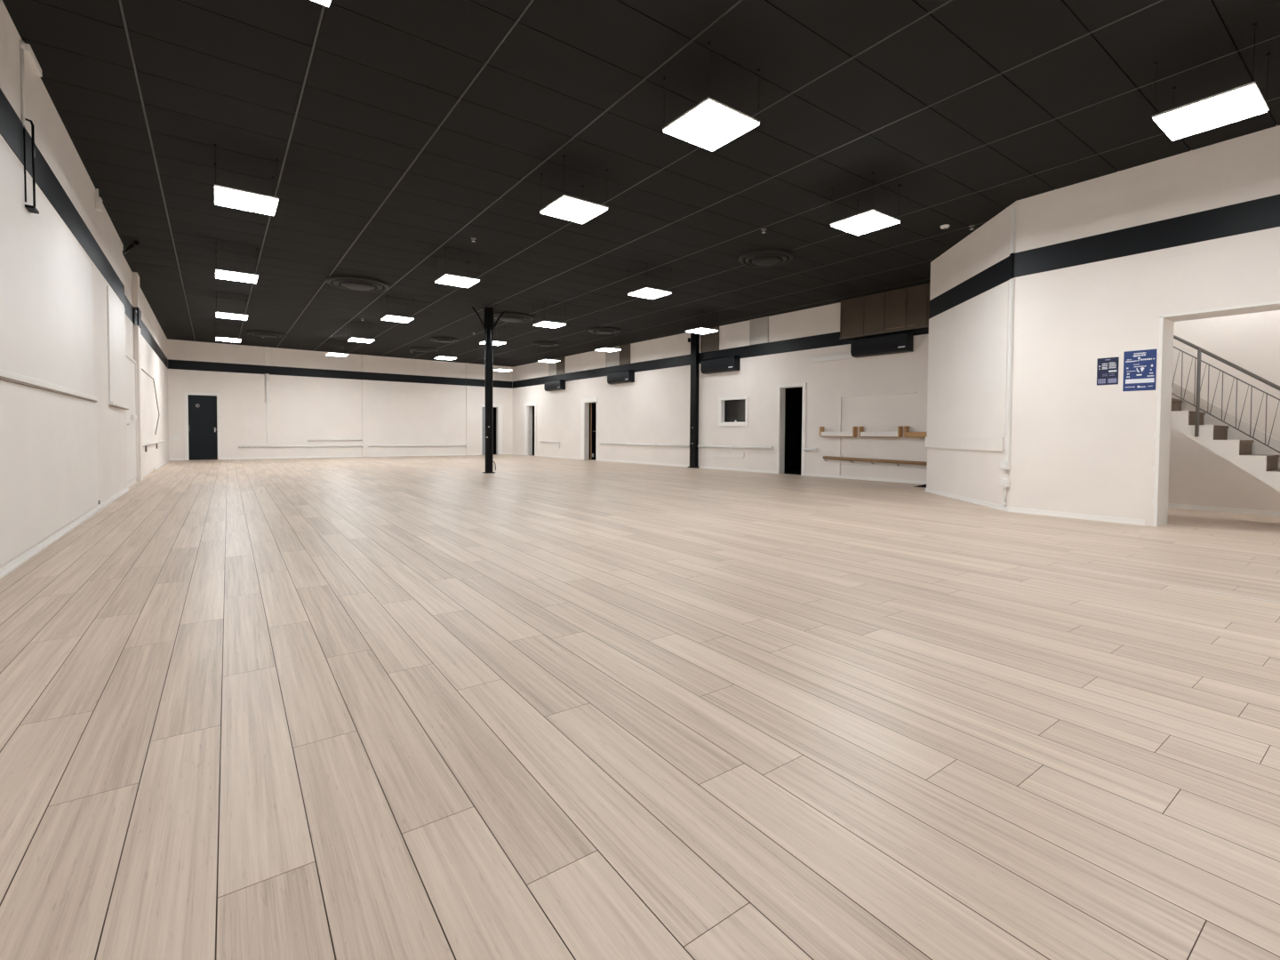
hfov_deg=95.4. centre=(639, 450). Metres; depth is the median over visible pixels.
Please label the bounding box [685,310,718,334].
panel light
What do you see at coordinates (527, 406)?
door frame
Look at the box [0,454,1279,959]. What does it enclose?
floor
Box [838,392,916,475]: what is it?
trim
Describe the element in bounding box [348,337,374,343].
diffuser
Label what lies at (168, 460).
baseboard
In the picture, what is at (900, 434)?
wall shelf
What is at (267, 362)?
cable trunking
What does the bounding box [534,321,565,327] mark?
diffuser
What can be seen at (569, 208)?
diffuser
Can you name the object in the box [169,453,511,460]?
baseboard
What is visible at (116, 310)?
board
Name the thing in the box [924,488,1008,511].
baseboard
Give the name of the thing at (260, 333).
ceiling vent
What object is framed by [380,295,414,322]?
panel light
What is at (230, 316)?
diffuser
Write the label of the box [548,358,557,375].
metal sheet
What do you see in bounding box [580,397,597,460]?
door
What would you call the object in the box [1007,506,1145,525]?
baseboard
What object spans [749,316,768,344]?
metal sheet
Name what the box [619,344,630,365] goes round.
metal sheet
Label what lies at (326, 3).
panel light
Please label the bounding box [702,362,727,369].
grille
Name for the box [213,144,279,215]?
panel light
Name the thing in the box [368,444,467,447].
conduit
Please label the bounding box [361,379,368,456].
trim
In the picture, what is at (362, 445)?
conduit
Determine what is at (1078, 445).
wall
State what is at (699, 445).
conduit
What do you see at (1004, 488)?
cable
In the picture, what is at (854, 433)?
wall shelf
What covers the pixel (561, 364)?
metal sheet
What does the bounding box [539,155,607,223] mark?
panel light
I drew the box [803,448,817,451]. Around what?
conduit
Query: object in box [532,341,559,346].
ceiling vent
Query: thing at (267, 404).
cable
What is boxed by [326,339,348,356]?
panel light
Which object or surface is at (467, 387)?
trim
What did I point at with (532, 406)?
wall
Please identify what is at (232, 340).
diffuser
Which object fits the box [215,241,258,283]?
panel light
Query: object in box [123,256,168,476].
wall
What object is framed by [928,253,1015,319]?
trim
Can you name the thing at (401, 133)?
ceiling
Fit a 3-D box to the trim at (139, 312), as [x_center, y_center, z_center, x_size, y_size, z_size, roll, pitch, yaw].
[-10.011,-2.638,11.642,0.026,0.350,0.460,-1,2,-36]
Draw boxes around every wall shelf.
[819,426,857,437]
[858,426,903,437]
[904,425,927,437]
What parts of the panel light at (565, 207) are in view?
frame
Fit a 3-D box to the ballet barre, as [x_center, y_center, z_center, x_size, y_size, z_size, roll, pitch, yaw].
[5.301,0.256,12.786,0.147,0.160,2.901,-1,2,-38]
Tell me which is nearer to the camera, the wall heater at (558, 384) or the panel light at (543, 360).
the panel light at (543, 360)
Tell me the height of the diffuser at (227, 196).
0.020 m
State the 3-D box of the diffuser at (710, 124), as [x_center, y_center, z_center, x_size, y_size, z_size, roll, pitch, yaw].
[0.610,-2.789,5.035,0.579,0.020,0.579,-1,2,-36]
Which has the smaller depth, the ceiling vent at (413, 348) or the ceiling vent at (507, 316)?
the ceiling vent at (507, 316)
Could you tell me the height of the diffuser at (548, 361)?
0.020 m
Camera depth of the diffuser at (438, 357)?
20.64 m
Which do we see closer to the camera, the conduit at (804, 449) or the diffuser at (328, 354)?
the conduit at (804, 449)
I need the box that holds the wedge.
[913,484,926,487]
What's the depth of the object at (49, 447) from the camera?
4.95 m
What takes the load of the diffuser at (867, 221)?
attached to the panel light at (872, 220)
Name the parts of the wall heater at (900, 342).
panel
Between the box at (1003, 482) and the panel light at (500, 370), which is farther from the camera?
the panel light at (500, 370)
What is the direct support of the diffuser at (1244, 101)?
attached to the panel light at (1244, 101)
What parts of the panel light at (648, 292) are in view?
frame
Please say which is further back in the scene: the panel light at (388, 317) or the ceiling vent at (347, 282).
the panel light at (388, 317)
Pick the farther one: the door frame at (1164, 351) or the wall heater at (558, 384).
the wall heater at (558, 384)
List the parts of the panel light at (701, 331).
frame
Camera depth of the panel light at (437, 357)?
20.80 m
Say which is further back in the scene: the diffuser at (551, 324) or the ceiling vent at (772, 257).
the diffuser at (551, 324)
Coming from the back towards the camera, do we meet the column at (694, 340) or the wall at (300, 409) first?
the wall at (300, 409)
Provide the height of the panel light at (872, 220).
0.465 m
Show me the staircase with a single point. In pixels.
(1246, 446)
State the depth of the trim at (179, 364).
22.59 m
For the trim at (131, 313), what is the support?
attached to the wall at (152, 364)
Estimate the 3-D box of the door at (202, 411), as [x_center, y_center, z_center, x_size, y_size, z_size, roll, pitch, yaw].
[-15.352,-0.833,20.445,1.000,2.345,0.218,-1,2,-37]
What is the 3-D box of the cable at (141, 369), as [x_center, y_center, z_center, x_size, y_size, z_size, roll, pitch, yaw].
[-11.891,-1.095,14.142,0.031,1.464,5.510,-1,2,-36]
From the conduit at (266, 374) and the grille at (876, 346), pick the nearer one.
the grille at (876, 346)
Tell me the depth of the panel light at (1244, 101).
4.73 m
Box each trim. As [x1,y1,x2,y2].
[0,88,124,304]
[124,294,167,368]
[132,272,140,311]
[133,325,143,481]
[136,307,141,328]
[168,359,511,388]
[361,354,368,372]
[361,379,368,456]
[465,363,469,378]
[465,385,469,455]
[512,328,928,388]
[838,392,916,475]
[925,436,1004,451]
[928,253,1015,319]
[1014,193,1279,277]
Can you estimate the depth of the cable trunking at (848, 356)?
13.76 m
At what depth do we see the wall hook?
4.65 m
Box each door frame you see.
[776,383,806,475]
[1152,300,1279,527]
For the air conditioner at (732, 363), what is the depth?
16.37 m
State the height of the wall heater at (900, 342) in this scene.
0.400 m
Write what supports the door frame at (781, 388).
in the wall at (654, 408)
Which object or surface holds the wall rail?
attached to the wall at (152, 364)
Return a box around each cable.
[19,40,25,126]
[141,368,159,434]
[266,403,267,445]
[840,463,926,469]
[1003,487,1007,506]
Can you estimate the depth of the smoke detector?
8.59 m
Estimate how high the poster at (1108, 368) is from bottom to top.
0.330 m
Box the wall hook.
[23,118,39,214]
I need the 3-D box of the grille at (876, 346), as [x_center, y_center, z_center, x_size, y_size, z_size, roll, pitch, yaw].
[5.109,-2.251,12.693,0.006,0.107,1.040,-1,2,-38]
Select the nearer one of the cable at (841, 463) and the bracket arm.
the bracket arm
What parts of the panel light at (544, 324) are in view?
frame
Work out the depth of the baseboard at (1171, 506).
7.87 m
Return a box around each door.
[125,352,138,487]
[184,392,220,460]
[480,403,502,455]
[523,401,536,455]
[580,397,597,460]
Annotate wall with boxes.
[0,0,127,567]
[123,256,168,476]
[167,338,512,460]
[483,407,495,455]
[512,302,928,481]
[532,406,534,455]
[589,402,591,459]
[784,387,802,474]
[926,201,1015,506]
[1008,124,1279,526]
[1168,310,1279,511]
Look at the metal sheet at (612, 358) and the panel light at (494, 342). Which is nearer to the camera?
the panel light at (494, 342)
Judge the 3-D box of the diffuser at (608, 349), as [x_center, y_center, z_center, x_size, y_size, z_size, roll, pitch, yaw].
[-1.016,-3.173,18.446,0.579,0.020,0.579,-1,2,-36]
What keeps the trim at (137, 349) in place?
attached to the wall at (152, 364)
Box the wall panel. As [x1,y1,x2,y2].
[926,280,1008,437]
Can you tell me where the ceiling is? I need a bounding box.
[2,0,1279,367]
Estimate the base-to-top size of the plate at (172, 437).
0.110 m
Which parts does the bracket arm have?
arm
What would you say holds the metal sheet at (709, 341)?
attached to the wall at (654, 408)
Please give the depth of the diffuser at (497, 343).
17.12 m
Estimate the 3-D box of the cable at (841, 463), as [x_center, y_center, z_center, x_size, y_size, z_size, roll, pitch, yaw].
[5.457,0.364,12.689,0.028,0.038,2.410,-1,2,-38]
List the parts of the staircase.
post, rail, handrail, rail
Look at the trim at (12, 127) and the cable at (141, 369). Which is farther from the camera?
the cable at (141, 369)
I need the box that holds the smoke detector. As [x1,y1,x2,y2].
[940,224,949,229]
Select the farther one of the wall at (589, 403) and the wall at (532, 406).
the wall at (532, 406)
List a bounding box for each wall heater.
[544,379,565,391]
[607,369,634,383]
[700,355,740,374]
[850,331,913,357]
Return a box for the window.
[718,396,748,425]
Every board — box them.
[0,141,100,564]
[106,285,128,409]
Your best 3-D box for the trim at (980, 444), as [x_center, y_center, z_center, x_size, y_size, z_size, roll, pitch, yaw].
[5.067,-0.110,9.237,0.041,0.190,2.640,1,2,5]
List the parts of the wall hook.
rod, rod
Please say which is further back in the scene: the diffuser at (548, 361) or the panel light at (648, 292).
the diffuser at (548, 361)
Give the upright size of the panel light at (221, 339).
0.465 m
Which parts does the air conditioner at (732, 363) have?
panel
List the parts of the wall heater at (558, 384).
panel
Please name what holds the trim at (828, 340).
attached to the wall at (654, 408)
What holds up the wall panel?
attached to the wall at (972, 474)
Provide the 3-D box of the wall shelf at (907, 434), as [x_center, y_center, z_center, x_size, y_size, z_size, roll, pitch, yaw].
[5.974,-0.371,11.904,0.149,0.240,1.115,-1,2,-38]
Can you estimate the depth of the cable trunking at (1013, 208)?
7.75 m
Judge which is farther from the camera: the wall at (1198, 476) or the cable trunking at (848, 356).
the cable trunking at (848, 356)
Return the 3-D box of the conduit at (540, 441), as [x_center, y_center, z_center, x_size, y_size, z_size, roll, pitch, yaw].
[-3.806,-0.234,24.585,0.070,0.290,1.655,-1,2,-38]
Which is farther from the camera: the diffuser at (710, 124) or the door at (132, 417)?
the door at (132, 417)
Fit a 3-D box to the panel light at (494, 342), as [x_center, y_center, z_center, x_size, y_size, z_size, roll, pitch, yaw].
[-4.346,-3.382,17.187,0.599,0.465,0.598,-1,2,-36]
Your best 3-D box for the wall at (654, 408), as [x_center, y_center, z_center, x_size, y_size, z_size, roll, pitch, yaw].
[0.284,-1.606,19.499,0.200,4.186,20.650,-1,2,-38]
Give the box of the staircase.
[1170,334,1279,491]
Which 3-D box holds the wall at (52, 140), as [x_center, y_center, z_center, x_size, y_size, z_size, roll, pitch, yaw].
[-3.383,-1.152,2.361,0.240,4.186,18.260,-1,2,-36]
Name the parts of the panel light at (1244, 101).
frame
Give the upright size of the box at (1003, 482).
0.105 m
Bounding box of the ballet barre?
[823,456,927,465]
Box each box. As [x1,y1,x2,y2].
[95,188,102,212]
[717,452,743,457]
[999,461,1010,469]
[999,478,1009,487]
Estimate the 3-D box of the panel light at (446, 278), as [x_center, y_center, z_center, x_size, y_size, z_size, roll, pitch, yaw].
[-3.201,-3.180,10.204,0.599,0.465,0.598,-1,2,-36]
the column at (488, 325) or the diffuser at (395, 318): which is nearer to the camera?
the diffuser at (395, 318)
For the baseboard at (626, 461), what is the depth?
15.65 m
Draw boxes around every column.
[472,306,504,473]
[688,332,699,468]
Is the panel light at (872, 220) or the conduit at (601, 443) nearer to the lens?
the panel light at (872, 220)
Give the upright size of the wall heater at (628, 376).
0.400 m
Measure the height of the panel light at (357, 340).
0.465 m
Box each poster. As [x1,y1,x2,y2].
[1096,356,1119,385]
[1122,348,1157,391]
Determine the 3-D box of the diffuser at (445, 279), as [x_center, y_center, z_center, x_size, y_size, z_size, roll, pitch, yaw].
[-3.202,-2.958,10.210,0.579,0.020,0.579,-1,2,-36]
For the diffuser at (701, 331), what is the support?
attached to the panel light at (701, 331)
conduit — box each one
[239,444,363,447]
[264,373,269,402]
[307,439,363,440]
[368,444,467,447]
[539,440,559,447]
[600,441,689,447]
[697,444,772,449]
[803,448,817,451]
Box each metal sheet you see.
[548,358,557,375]
[556,356,565,374]
[605,345,619,367]
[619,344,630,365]
[700,326,719,352]
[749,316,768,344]
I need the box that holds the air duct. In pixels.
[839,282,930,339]
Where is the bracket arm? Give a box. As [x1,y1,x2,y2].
[122,240,139,255]
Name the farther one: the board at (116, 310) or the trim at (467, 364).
the trim at (467, 364)
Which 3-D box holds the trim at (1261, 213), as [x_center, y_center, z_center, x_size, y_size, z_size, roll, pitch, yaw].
[7.441,-2.336,4.327,0.026,0.320,8.404,-1,2,-36]
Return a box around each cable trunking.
[264,346,269,365]
[811,352,856,362]
[1005,205,1015,461]
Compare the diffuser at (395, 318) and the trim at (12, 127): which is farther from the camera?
the diffuser at (395, 318)
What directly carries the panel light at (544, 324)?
hanging from the ceiling
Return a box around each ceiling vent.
[245,330,287,337]
[325,274,389,292]
[408,346,438,351]
[430,336,458,342]
[493,312,533,322]
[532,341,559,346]
[587,327,621,334]
[738,248,793,267]
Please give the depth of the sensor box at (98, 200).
7.46 m
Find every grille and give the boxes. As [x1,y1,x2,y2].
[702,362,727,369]
[852,341,897,351]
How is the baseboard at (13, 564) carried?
attached to the wall at (52, 140)
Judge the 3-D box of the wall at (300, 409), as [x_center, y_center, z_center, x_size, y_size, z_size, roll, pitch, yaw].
[-11.059,-1.796,23.703,13.100,4.186,0.200,-1,2,-37]
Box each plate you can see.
[24,42,42,77]
[171,436,178,439]
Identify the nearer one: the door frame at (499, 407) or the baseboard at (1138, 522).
the baseboard at (1138, 522)
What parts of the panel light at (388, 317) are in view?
frame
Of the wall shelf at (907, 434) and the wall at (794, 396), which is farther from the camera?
the wall at (794, 396)
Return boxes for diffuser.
[215,186,278,215]
[216,270,257,283]
[216,312,247,319]
[216,337,240,342]
[326,352,347,356]
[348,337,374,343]
[381,315,413,322]
[435,274,479,287]
[435,356,455,359]
[480,341,505,345]
[494,368,511,371]
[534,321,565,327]
[538,360,559,362]
[540,196,607,223]
[595,347,620,351]
[628,288,671,299]
[663,99,759,151]
[686,328,718,334]
[831,210,899,235]
[1153,84,1266,140]
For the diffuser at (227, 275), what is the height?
0.020 m
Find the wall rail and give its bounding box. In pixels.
[142,440,159,451]
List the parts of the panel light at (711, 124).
frame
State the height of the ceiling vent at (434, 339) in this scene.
0.097 m
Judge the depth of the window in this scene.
16.46 m
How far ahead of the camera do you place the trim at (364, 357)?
23.46 m
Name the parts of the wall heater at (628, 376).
panel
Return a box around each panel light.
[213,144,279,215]
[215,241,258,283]
[215,292,247,319]
[215,323,240,342]
[312,0,331,7]
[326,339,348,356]
[347,321,374,343]
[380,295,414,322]
[434,248,479,287]
[434,344,456,359]
[479,327,505,345]
[493,358,511,371]
[533,302,566,327]
[538,348,559,362]
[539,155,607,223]
[594,335,621,351]
[627,263,671,299]
[662,41,760,151]
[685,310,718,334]
[830,172,900,235]
[1152,23,1271,140]
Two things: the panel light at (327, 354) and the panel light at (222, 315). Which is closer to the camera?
the panel light at (222, 315)
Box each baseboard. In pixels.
[0,486,129,578]
[153,458,169,470]
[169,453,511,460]
[512,453,926,484]
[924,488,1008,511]
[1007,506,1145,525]
[1168,503,1279,516]
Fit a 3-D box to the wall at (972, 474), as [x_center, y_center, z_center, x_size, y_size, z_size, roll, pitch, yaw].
[5.137,-1.285,9.117,0.120,4.186,2.764,1,2,5]
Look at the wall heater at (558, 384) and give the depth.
23.78 m
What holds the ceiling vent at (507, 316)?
in the ceiling
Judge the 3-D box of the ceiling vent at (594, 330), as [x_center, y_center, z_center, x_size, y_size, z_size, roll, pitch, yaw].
[-1.063,-3.551,17.434,1.000,0.097,1.000,-1,2,-36]
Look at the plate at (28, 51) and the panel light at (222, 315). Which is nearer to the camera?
the plate at (28, 51)
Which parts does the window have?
sash, pane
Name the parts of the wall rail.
rail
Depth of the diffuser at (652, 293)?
10.96 m
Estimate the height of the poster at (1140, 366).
0.470 m
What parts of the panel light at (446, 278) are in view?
frame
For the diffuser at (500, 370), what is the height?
0.020 m
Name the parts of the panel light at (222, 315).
frame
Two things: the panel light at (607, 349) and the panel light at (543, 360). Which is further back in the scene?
the panel light at (543, 360)
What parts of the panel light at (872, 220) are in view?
frame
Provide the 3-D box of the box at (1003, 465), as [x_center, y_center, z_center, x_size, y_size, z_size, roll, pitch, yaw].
[4.917,0.205,7.853,0.065,0.105,0.170,1,2,5]
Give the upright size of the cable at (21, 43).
0.658 m
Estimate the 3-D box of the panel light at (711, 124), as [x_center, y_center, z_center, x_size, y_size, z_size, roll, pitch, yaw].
[0.612,-3.011,5.029,0.599,0.465,0.598,-1,2,-36]
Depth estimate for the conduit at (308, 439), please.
22.87 m
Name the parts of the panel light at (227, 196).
frame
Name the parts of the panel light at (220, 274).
frame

